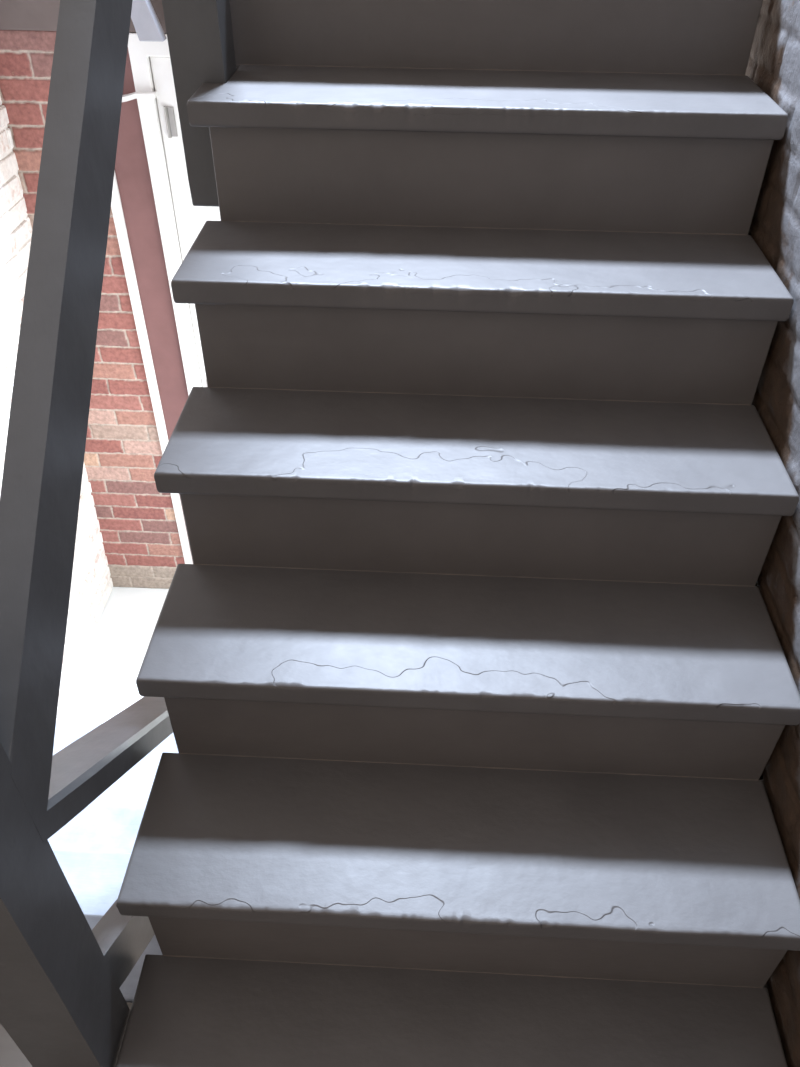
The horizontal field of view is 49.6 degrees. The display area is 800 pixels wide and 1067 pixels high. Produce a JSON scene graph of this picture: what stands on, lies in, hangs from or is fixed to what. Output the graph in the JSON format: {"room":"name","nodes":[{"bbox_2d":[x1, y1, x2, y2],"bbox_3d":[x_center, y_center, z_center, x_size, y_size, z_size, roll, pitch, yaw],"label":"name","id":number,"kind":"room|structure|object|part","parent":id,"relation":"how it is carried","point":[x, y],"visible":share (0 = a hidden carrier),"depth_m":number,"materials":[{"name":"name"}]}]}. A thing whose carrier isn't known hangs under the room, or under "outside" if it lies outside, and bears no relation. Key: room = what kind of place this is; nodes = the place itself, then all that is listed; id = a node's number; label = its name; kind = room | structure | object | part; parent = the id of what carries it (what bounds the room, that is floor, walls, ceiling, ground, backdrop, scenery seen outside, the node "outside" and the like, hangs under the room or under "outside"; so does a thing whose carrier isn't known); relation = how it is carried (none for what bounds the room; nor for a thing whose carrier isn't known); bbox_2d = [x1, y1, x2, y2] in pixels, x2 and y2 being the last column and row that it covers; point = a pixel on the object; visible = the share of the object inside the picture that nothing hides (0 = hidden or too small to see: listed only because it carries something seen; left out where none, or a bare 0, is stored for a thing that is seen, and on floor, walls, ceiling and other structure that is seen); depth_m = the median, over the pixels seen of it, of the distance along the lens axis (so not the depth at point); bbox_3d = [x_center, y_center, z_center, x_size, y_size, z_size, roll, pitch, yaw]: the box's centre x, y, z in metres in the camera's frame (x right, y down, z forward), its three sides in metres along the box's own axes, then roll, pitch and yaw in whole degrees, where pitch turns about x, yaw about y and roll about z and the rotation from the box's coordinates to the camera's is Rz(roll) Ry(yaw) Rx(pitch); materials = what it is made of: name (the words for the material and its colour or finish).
{"room":"stairwell","nodes":[
{"label":"stairwell","id":0,"kind":"room"},
{"bbox_2d":[0,91,112,714],"bbox_3d":[-1.247,0.144,1.231,0.266,3.160,3.474,2,41,2],"label":"wall","id":1,"kind":"structure","parent":0,"point":[91,582],"depth_m":2.55,"materials":[{"name":"paint"}]},
{"bbox_2d":[0,914,162,1066],"bbox_3d":[-0.431,1.193,0.811,1.798,0.036,1.672,2,41,2],"label":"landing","id":2,"kind":"object","parent":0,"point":[11,1055],"depth_m":1.34,"materials":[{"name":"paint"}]},
{"bbox_2d":[0,0,235,1066],"bbox_3d":[-0.346,-0.198,1.441,0.119,3.199,1.681,3,41,2],"label":"stair railing","id":3,"kind":"object","parent":2,"relation":"on","point":[62,1002],"visible":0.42,"depth_m":0.91,"materials":[{"name":"grey metal"}]},
{"bbox_3d":[-0.409,0.349,0.864,0.091,1.180,0.087,2,41,2],"label":"newel post","id":4,"kind":"part","parent":3,"relation":"part of","materials":[{"name":"grey metal"}]},
{"bbox_3d":[-0.353,-0.384,0.947,0.040,0.974,1.010,2,41,2],"label":"rail","id":5,"kind":"part","parent":3,"relation":"part of","materials":[{"name":"grey metal"}]},
{"bbox_3d":[-0.363,0.271,1.895,0.070,1.348,1.600,2,41,2],"label":"rail","id":6,"kind":"part","parent":3,"relation":"part of","materials":[{"name":"grey metal"}]},
{"bbox_3d":[-0.361,0.544,2.042,0.041,1.291,1.470,2,41,2],"label":"rail","id":7,"kind":"part","parent":3,"relation":"part of","materials":[{"name":"grey metal"}]},
{"bbox_3d":[-0.302,-1.087,1.054,0.081,1.341,0.089,2,41,2],"label":"newel post","id":8,"kind":"part","parent":3,"relation":"part of","materials":[{"name":"grey metal"}]},
{"bbox_2d":[116,0,799,1066],"bbox_3d":[0.119,-0.288,1.555,0.864,1.260,2.156,2,41,2],"label":"staircase","id":9,"kind":"structure","parent":2,"relation":"on","point":[469,666],"depth_m":1.21,"materials":[{"name":"grey paint"}]},
{"bbox_2d":[0,30,184,588],"bbox_3d":[-1.048,-0.582,2.958,0.414,2.025,0.126,2,41,2],"label":"wall","id":10,"kind":"structure","parent":0,"point":[141,542],"depth_m":2.99,"materials":[{"name":"red brick"}]},
{"bbox_2d":[0,0,166,32],"bbox_3d":[-0.386,-1.500,2.115,1.600,0.474,0.112,2,41,2],"label":"trim","id":11,"kind":"structure","parent":10,"relation":"attached to","point":[33,15],"depth_m":2.22,"materials":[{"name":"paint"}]},
{"bbox_2d":[131,0,166,41],"bbox_3d":[-0.648,-1.332,2.122,0.109,0.213,0.035,2,41,2],"label":"board","id":12,"kind":"object","parent":10,"relation":"attached to","point":[147,25],"visible":1,"depth_m":2.15,"materials":[{"name":"grey paint"}]},
{"bbox_2d":[111,32,220,563],"bbox_3d":[-0.284,-0.526,2.902,1.132,2.025,0.090,2,41,2],"label":"door","id":13,"kind":"structure","parent":10,"relation":"in","point":[157,222],"depth_m":2.57,"materials":[{"name":"white paint"}]},
{"bbox_3d":[-0.769,-0.553,2.928,0.104,2.025,0.062,2,41,2],"label":"maroon casing","id":14,"kind":"part","parent":13,"relation":"part of","materials":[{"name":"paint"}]},
{"bbox_3d":[-0.218,-0.528,2.906,1.000,2.025,0.074,2,41,2],"label":"frame","id":15,"kind":"part","parent":13,"relation":"part of","materials":[{"name":"white paint"}]},
{"bbox_2d":[57,587,168,722],"bbox_3d":[-0.261,0.317,3.521,2.300,0.060,2.520,2,41,2],"label":"floor","id":16,"kind":"structure","parent":0,"point":[102,685],"depth_m":3.28,"materials":[{"name":"white paint"}]},
{"bbox_2d":[48,721,178,914],"bbox_3d":[-0.788,0.716,2.196,0.869,1.044,1.078,2,41,2],"label":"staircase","id":17,"kind":"structure","parent":16,"relation":"on","point":[93,850],"depth_m":1.94,"materials":[{"name":"paint"}]},
{"bbox_2d":[745,0,799,1066],"bbox_3d":[0.599,-0.158,1.139,0.127,2.250,3.200,2,41,2],"label":"wall","id":18,"kind":"structure","parent":0,"point":[773,64],"depth_m":1.22,"materials":[{"name":"grey paint"}]}
]}

